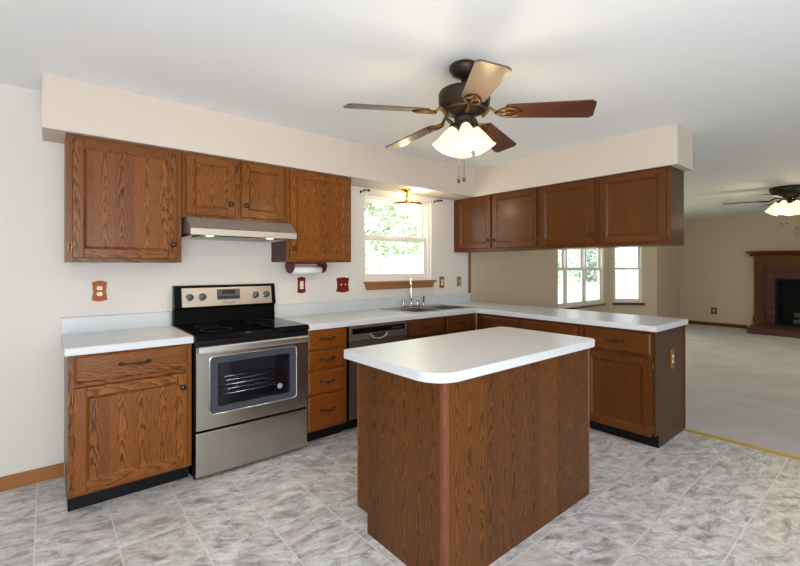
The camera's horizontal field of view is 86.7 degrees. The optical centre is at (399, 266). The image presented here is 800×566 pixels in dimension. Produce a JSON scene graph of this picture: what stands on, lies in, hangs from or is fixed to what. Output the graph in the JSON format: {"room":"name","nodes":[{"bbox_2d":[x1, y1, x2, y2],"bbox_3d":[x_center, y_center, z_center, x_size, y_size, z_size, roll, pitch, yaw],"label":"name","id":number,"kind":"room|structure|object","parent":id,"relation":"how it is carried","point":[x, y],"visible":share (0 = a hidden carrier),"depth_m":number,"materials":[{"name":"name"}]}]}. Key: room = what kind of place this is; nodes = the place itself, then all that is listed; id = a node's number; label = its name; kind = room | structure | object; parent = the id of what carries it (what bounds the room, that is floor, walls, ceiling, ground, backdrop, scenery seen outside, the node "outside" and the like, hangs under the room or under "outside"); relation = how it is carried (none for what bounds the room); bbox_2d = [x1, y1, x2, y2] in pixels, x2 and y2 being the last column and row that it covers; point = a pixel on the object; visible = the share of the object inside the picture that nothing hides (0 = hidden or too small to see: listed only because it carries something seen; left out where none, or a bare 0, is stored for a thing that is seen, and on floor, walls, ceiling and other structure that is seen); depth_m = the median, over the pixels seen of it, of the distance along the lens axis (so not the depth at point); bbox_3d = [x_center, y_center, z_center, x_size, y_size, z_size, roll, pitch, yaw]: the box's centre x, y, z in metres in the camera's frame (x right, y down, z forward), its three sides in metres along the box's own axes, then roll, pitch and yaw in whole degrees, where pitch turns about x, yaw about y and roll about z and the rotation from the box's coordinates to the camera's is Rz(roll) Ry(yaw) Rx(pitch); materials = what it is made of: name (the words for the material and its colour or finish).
{"room":"kitchen","nodes":[
{"label":"kitchen","id":0,"kind":"room"},
{"bbox_2d":[0,83,557,476],"bbox_3d":[-0.607,0.123,4.127,7.860,2.448,0.140,0,0,-40],"label":"wall","id":1,"kind":"structure","parent":0,"point":[38,289],"depth_m":2.73,"materials":[{"name":"white paint"}]},
{"bbox_2d":[0,463,63,491],"bbox_3d":[-2.818,1.305,2.185,1.697,0.085,0.012,0,0,-40],"label":"baseboard","id":2,"kind":"structure","parent":1,"relation":"attached to","point":[24,478],"depth_m":2.62,"materials":[{"name":"brown wood"}]},
{"bbox_2d":[92,281,106,300],"bbox_3d":[-2.020,0.166,2.850,0.084,0.138,0.012,0,0,-40],"label":"outlet","id":3,"kind":"object","parent":1,"relation":"attached to","point":[99,287],"visible":1,"depth_m":2.85,"materials":[{"name":"brown wood"}]},
{"bbox_2d":[61,311,170,333],"bbox_3d":[-1.929,0.382,2.918,0.628,0.104,0.019,0,0,-40],"label":"backsplash","id":4,"kind":"structure","parent":1,"relation":"attached to","point":[69,325],"depth_m":2.89,"materials":[{"name":"laminate"}]},
{"bbox_2d":[64,133,180,262],"bbox_3d":[-1.814,-0.407,2.797,0.622,0.762,0.352,0,0,-40],"label":"upper cabinet","id":5,"kind":"object","parent":1,"relation":"attached to","point":[122,200],"visible":1,"depth_m":2.67,"materials":[{"name":"brown wood"}]},
{"bbox_2d":[181,151,285,222],"bbox_3d":[-1.281,-0.564,3.241,0.762,0.450,0.352,0,0,-40],"label":"upper cabinet","id":6,"kind":"object","parent":1,"relation":"attached to","point":[214,187],"visible":0.91,"depth_m":3.09,"materials":[{"name":"brown wood"}]},
{"bbox_2d":[181,217,296,242],"bbox_3d":[-1.235,-0.271,3.204,0.754,0.132,0.466,0,0,-40],"label":"range hood","id":7,"kind":"object","parent":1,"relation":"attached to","point":[193,228],"visible":0.96,"depth_m":3.05,"materials":[{"name":"silver metal"}]},
{"bbox_2d":[297,277,305,292],"bbox_3d":[-0.882,0.167,3.798,0.082,0.146,0.013,0,0,-40],"label":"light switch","id":8,"kind":"object","parent":1,"relation":"attached to","point":[301,280],"visible":1,"depth_m":3.79,"materials":[{"name":"red"}]},
{"bbox_2d":[271,168,350,262],"bbox_3d":[-0.752,-0.412,3.682,0.612,0.752,0.352,0,0,-40],"label":"upper cabinet","id":9,"kind":"object","parent":1,"relation":"attached to","point":[318,205],"visible":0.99,"depth_m":3.56,"materials":[{"name":"brown wood"}]},
{"bbox_2d":[285,262,326,273],"bbox_3d":[-0.807,0.012,3.661,0.325,0.096,0.150,0,0,-40],"label":"paper towel holder","id":10,"kind":"object","parent":9,"relation":"attached to","point":[289,266],"visible":0.81,"depth_m":3.59,"materials":[{"name":"red wood"}]},
{"bbox_2d":[291,266,321,273],"bbox_3d":[-0.807,0.032,3.661,0.275,0.066,0.066,0,0,-40],"label":"paper towel roll","id":11,"kind":"object","parent":10,"relation":"on","point":[298,269],"visible":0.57,"depth_m":3.64,"materials":[{"name":"white paper"}]},
{"bbox_2d":[336,277,348,291],"bbox_3d":[-0.546,0.176,4.073,0.142,0.144,0.022,0,0,-40],"label":"light switch","id":12,"kind":"object","parent":1,"relation":"attached to","point":[342,282],"visible":1,"depth_m":4.07,"materials":[{"name":"red"}]},
{"bbox_2d":[274,293,469,316],"bbox_3d":[-0.112,0.382,4.433,2.528,0.104,0.019,0,0,-40],"label":"backsplash","id":13,"kind":"structure","parent":1,"relation":"attached to","point":[281,310],"depth_m":4.17,"materials":[{"name":"laminate"}]},
{"bbox_2d":[364,195,436,289],"bbox_3d":[-0.014,-0.246,4.583,0.985,0.963,0.180,0,0,-40],"label":"window","id":14,"kind":"structure","parent":1,"relation":"in","point":[419,280],"depth_m":4.61,"materials":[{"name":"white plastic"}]},
{"bbox_2d":[439,276,443,287],"bbox_3d":[0.489,0.184,4.941,0.078,0.136,0.012,0,0,-40],"label":"outlet","id":15,"kind":"object","parent":1,"relation":"attached to","point":[441,279],"visible":1,"depth_m":4.93,"materials":[{"name":"brown wood"}]},
{"bbox_2d":[457,276,460,285],"bbox_3d":[0.719,0.179,5.127,0.072,0.116,0.022,0,0,-40],"label":"light switch","id":16,"kind":"object","parent":1,"relation":"attached to","point":[459,277],"visible":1,"depth_m":5.12,"materials":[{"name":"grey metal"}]},
{"bbox_2d":[468,253,470,292],"bbox_3d":[0.862,0.075,5.254,0.044,0.505,0.012,0,0,-40],"label":"trim","id":17,"kind":"structure","parent":1,"relation":"attached to","point":[469,254],"depth_m":5.25,"materials":[{"name":"brown wood"}]},
{"bbox_2d":[42,72,692,200],"bbox_3d":[0.080,-0.945,3.076,4.101,0.310,2.353,0,0,-40],"label":"soffit","id":18,"kind":"structure","parent":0,"point":[71,106],"depth_m":3.36,"materials":[{"name":"beige paint"}]},
{"bbox_2d":[393,189,421,218],"bbox_3d":[0.075,-0.636,4.358,0.300,0.308,0.300,0,0,-40],"label":"ceiling light","id":19,"kind":"object","parent":18,"relation":"attached to","point":[407,208],"visible":1,"depth_m":4.27,"materials":[{"name":"white glass"}]},
{"bbox_2d":[454,187,545,252],"bbox_3d":[1.110,-0.480,4.722,0.360,0.617,1.140,0,0,-40],"label":"upper cabinet","id":20,"kind":"object","parent":18,"relation":"hanging from","point":[506,221],"visible":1,"depth_m":4.57,"materials":[{"name":"brown wood"}]},
{"bbox_2d":[538,166,683,249],"bbox_3d":[1.844,-0.480,3.841,0.360,0.617,1.157,0,0,-40],"label":"upper cabinet","id":21,"kind":"object","parent":18,"relation":"attached to","point":[643,208],"visible":1,"depth_m":3.63,"materials":[{"name":"brown wood"}]},
{"bbox_2d":[0,0,799,219],"bbox_3d":[3.240,-1.161,3.901,13.480,0.120,7.145,0,0,-40],"label":"ceiling","id":22,"kind":"structure","parent":0,"point":[727,72],"depth_m":2.26,"materials":[{"name":"white paint"}]},
{"bbox_2d":[343,59,596,182],"bbox_3d":[0.329,-0.777,2.355,1.285,0.646,1.236,0,0,-40],"label":"ceiling fan","id":23,"kind":"object","parent":22,"relation":"hanging from","point":[463,101],"visible":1,"depth_m":2.24,"materials":[{"name":"brown wood"}]},
{"bbox_2d":[723,185,799,224],"bbox_3d":[5.321,-0.837,5.864,1.334,0.526,1.358,0,0,-40],"label":"ceiling fan","id":24,"kind":"object","parent":22,"relation":"hanging from","point":[787,206],"visible":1,"depth_m":5.82,"materials":[{"name":"brown wood"}]},
{"bbox_2d":[0,427,799,565],"bbox_3d":[0.564,1.377,1.107,5.790,0.060,6.280,0,0,-40],"label":"floor","id":25,"kind":"structure","parent":0,"point":[693,499],"depth_m":2.29,"materials":[{"name":"tile"}]},
{"bbox_2d":[64,343,191,511],"bbox_3d":[-1.719,0.911,2.675,0.612,0.872,0.660,0,0,-40],"label":"base cabinet","id":26,"kind":"object","parent":25,"relation":"on","point":[128,413],"visible":0.95,"depth_m":2.44,"materials":[{"name":"brown wood"}]},
{"bbox_2d":[61,311,193,356],"bbox_3d":[-1.729,0.403,2.678,0.628,0.146,0.643,0,0,-40],"label":"countertop","id":27,"kind":"structure","parent":26,"relation":"on","point":[83,335],"depth_m":2.73,"materials":[{"name":"laminate"}]},
{"bbox_2d":[172,283,308,478],"bbox_3d":[-1.163,0.745,3.102,0.777,1.205,0.679,0,0,-40],"label":"range","id":28,"kind":"object","parent":25,"relation":"on","point":[249,363],"visible":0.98,"depth_m":2.97,"materials":[{"name":"silver metal"}]},
{"bbox_2d":[172,317,308,341],"bbox_3d":[-1.169,0.447,3.110,0.777,0.041,0.643,0,0,-40],"label":"cooktop","id":29,"kind":"object","parent":28,"relation":"in","point":[234,328],"depth_m":3.00,"materials":[{"name":"black glass"}]},
{"bbox_2d":[195,335,308,431],"bbox_3d":[-1.056,0.764,2.974,0.757,0.530,0.346,0,0,-40],"label":"oven","id":30,"kind":"object","parent":28,"relation":"in","point":[241,381],"depth_m":2.93,"materials":[{"name":"silver metal"}]},
{"bbox_2d":[306,327,345,441],"bbox_3d":[-0.740,0.911,3.492,0.352,0.872,0.660,0,0,-40],"label":"base cabinet","id":31,"kind":"object","parent":25,"relation":"on","point":[326,362],"visible":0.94,"depth_m":3.26,"materials":[{"name":"brown wood"}]},
{"bbox_2d":[342,321,406,430],"bbox_3d":[-0.359,0.914,3.802,0.608,0.866,0.617,0,0,-40],"label":"dishwasher","id":32,"kind":"object","parent":25,"relation":"on","point":[387,332],"visible":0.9,"depth_m":3.47,"materials":[{"name":"silver metal"}]},
{"bbox_2d":[404,313,474,339],"bbox_3d":[0.270,0.911,4.334,1.020,0.872,0.660,0,0,-40],"label":"base cabinet","id":33,"kind":"object","parent":25,"relation":"on","point":[434,326],"visible":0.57,"depth_m":4.04,"materials":[{"name":"red wood"}]},
{"bbox_2d":[357,348,589,565],"bbox_3d":[0.449,0.911,2.358,1.228,0.872,0.634,0,0,-40],"label":"base cabinet","id":34,"kind":"object","parent":25,"relation":"on","point":[461,473],"visible":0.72,"depth_m":1.98,"materials":[{"name":"brown wood"}]},
{"bbox_2d":[344,327,594,382],"bbox_3d":[0.444,0.455,2.374,1.355,0.042,0.700,0,0,-40],"label":"countertop","id":35,"kind":"structure","parent":34,"relation":"on","point":[454,357],"depth_m":2.16,"materials":[{"name":"laminate"}]},
{"bbox_2d":[477,313,520,329],"bbox_3d":[1.188,0.911,4.366,0.679,0.872,0.533,0,0,-40],"label":"base cabinet","id":36,"kind":"object","parent":25,"relation":"on","point":[484,321],"visible":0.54,"depth_m":4.18,"materials":[{"name":"red wood"}]},
{"bbox_2d":[521,318,581,336],"bbox_3d":[1.544,0.911,3.939,0.679,0.872,0.585,0,0,-40],"label":"base cabinet","id":37,"kind":"object","parent":25,"relation":"on","point":[565,328],"visible":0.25,"depth_m":3.72,"materials":[{"name":"red wood"}]},
{"bbox_2d":[582,324,685,447],"bbox_3d":[1.915,0.911,3.498,0.683,0.872,0.567,0,0,-40],"label":"base cabinet","id":38,"kind":"object","parent":25,"relation":"on","point":[635,394],"visible":0.79,"depth_m":3.27,"materials":[{"name":"red wood"}]},
{"bbox_2d":[274,293,687,331],"bbox_3d":[0.645,0.403,3.565,2.580,0.146,2.322,0,0,-40],"label":"countertop","id":39,"kind":"structure","parent":38,"relation":"on","point":[332,314],"depth_m":3.83,"materials":[{"name":"laminate"}]},
{"bbox_2d":[400,279,421,306],"bbox_3d":[0.138,0.277,4.475,0.303,0.301,0.126,0,0,-40],"label":"faucet","id":40,"kind":"object","parent":39,"relation":"on","point":[417,300],"visible":1,"depth_m":4.50,"materials":[{"name":"silver metal"}]},
{"bbox_2d":[380,304,474,313],"bbox_3d":[0.288,0.515,4.373,0.850,0.176,0.540,0,0,-40],"label":"sink","id":41,"kind":"object","parent":39,"relation":"in","point":[432,307],"visible":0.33,"depth_m":4.42,"materials":[{"name":"silver metal"}]},
{"bbox_2d":[421,294,425,305],"bbox_3d":[0.259,0.366,4.617,0.045,0.123,0.060,0,0,-40],"label":"sprayer","id":42,"kind":"object","parent":41,"relation":"on","point":[424,295],"visible":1,"depth_m":4.61,"materials":[{"name":"silver metal"}]},
{"bbox_2d":[670,348,674,369],"bbox_3d":[2.126,0.720,3.307,0.088,0.165,0.012,0,0,-40],"label":"outlet","id":43,"kind":"object","parent":38,"relation":"attached to","point":[672,350],"visible":1,"depth_m":3.30,"materials":[{"name":"brown wood"}]},
{"bbox_2d":[684,428,799,459],"bbox_3d":[3.525,1.341,2.085,0.050,0.013,3.670,0,0,-40],"label":"trim","id":44,"kind":"structure","parent":25,"relation":"on","point":[685,429],"depth_m":3.19,"materials":[{"name":"brown wood"}]},
{"bbox_2d":[565,248,608,312],"bbox_3d":[3.515,0.123,8.483,2.640,2.448,0.140,0,0,-40],"label":"wall","id":45,"kind":"structure","parent":0,"point":[605,251],"depth_m":9.14,"materials":[{"name":"beige paint"}]},
{"bbox_2d":[558,250,569,308],"bbox_3d":[2.916,0.055,7.928,0.740,1.535,0.175,0,0,-40],"label":"window","id":46,"kind":"structure","parent":45,"relation":"in","point":[562,305],"depth_m":8.16,"materials":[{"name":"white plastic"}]},
{"bbox_2d":[566,249,588,308],"bbox_3d":[3.486,0.055,8.403,0.745,1.535,0.175,0,0,-40],"label":"window","id":47,"kind":"structure","parent":45,"relation":"in","point":[578,304],"depth_m":8.62,"materials":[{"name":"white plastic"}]},
{"bbox_2d":[585,248,605,306],"bbox_3d":[4.066,0.055,8.887,0.765,1.535,0.175,0,0,-40],"label":"window","id":48,"kind":"structure","parent":45,"relation":"in","point":[599,251],"depth_m":9.12,"materials":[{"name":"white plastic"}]},
{"bbox_2d":[609,247,656,315],"bbox_3d":[5.076,0.123,9.299,0.997,2.448,0.140,0,0,5],"label":"wall","id":49,"kind":"structure","parent":0,"point":[649,254],"depth_m":9.20,"materials":[{"name":"beige paint"}]},
{"bbox_2d":[612,247,644,304],"bbox_3d":[4.974,0.062,9.265,0.660,1.550,0.175,0,0,5],"label":"window","id":50,"kind":"structure","parent":49,"relation":"in","point":[638,301],"depth_m":9.27,"materials":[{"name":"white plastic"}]},
{"bbox_2d":[657,246,679,317],"bbox_3d":[6.125,0.123,9.741,1.570,2.448,0.140,0,0,-40],"label":"wall","id":51,"kind":"structure","parent":0,"point":[668,257],"depth_m":9.63,"materials":[{"name":"beige paint"}]},
{"bbox_2d":[680,214,799,326],"bbox_3d":[8.640,0.123,7.841,0.140,2.448,6.280,0,0,-40],"label":"wall","id":52,"kind":"structure","parent":0,"point":[716,269],"depth_m":9.40,"materials":[{"name":"beige paint"}]},
{"bbox_2d":[711,307,716,313],"bbox_3d":[7.093,1.002,9.577,0.012,0.150,0.110,0,0,-40],"label":"outlet","id":53,"kind":"object","parent":52,"relation":"attached to","point":[713,310],"visible":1,"depth_m":9.58,"materials":[{"name":"brown plastic"}]},
{"bbox_2d":[688,320,746,328],"bbox_3d":[8.549,1.302,7.831,0.012,0.079,5.900,0,0,-40],"label":"baseboard","id":54,"kind":"structure","parent":52,"relation":"attached to","point":[689,321],"depth_m":9.51,"materials":[{"name":"brown wood"}]},
{"bbox_2d":[684,324,799,456],"bbox_3d":[5.463,1.375,5.755,7.690,0.066,7.145,0,0,-40],"label":"floor","id":55,"kind":"structure","parent":0,"point":[742,386],"depth_m":4.74,"materials":[{"name":"beige carpet"}]},
{"bbox_2d":[746,250,799,337],"bbox_3d":[8.023,0.512,8.238,1.300,1.659,2.000,0,0,-40],"label":"fireplace","id":56,"kind":"object","parent":55,"relation":"on","point":[776,273],"visible":1,"depth_m":8.76,"materials":[{"name":"brick"}]},
{"bbox_2d":[746,250,799,256],"bbox_3d":[8.030,-0.265,8.244,0.280,0.105,2.000,0,0,-40],"label":"mantel shelf","id":57,"kind":"object","parent":56,"relation":"attached to","point":[789,253],"depth_m":8.61,"materials":[{"name":"brown wood"}]},
{"label":"outside","id":58,"kind":"structure","parent":0,"visible":0},
{"bbox_2d":[366,272,637,303],"bbox_3d":[-11.533,1.747,60.810,120.000,0.100,98.800,0,0,-40],"label":"ground","id":59,"kind":"structure","parent":58,"point":[626,285],"depth_m":32.66,"materials":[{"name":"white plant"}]},
{"bbox_2d":[365,198,421,273],"bbox_3d":[-1.773,-1.992,16.906,5.443,7.386,6.314,0,0,-40],"label":"tree","id":60,"kind":"object","parent":59,"relation":"on","point":[378,208],"visible":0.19,"depth_m":16.14,"materials":[{"name":"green plant"}]},
{"bbox_2d":[384,205,422,261],"bbox_3d":[2.173,-2.435,22.016,6.130,8.272,6.337,0,0,-26],"label":"tree","id":61,"kind":"object","parent":59,"relation":"on","point":[418,211],"visible":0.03,"depth_m":22.68,"materials":[{"name":"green plant"}]},
{"bbox_2d":[558,250,578,281],"bbox_3d":[15.228,-1.760,44.016,7.727,7.654,7.008,0,0,-12],"label":"tree","id":62,"kind":"object","parent":59,"relation":"on","point":[569,258],"visible":0.02,"depth_m":42.36,"materials":[{"name":"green plant"}]},
{"bbox_2d":[567,248,630,281],"bbox_3d":[21.923,-1.128,48.554,7.026,7.029,7.169,0,0,-40],"label":"tree","id":63,"kind":"object","parent":59,"relation":"on","point":[591,261],"visible":0.28,"depth_m":47.69,"materials":[{"name":"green plant"}]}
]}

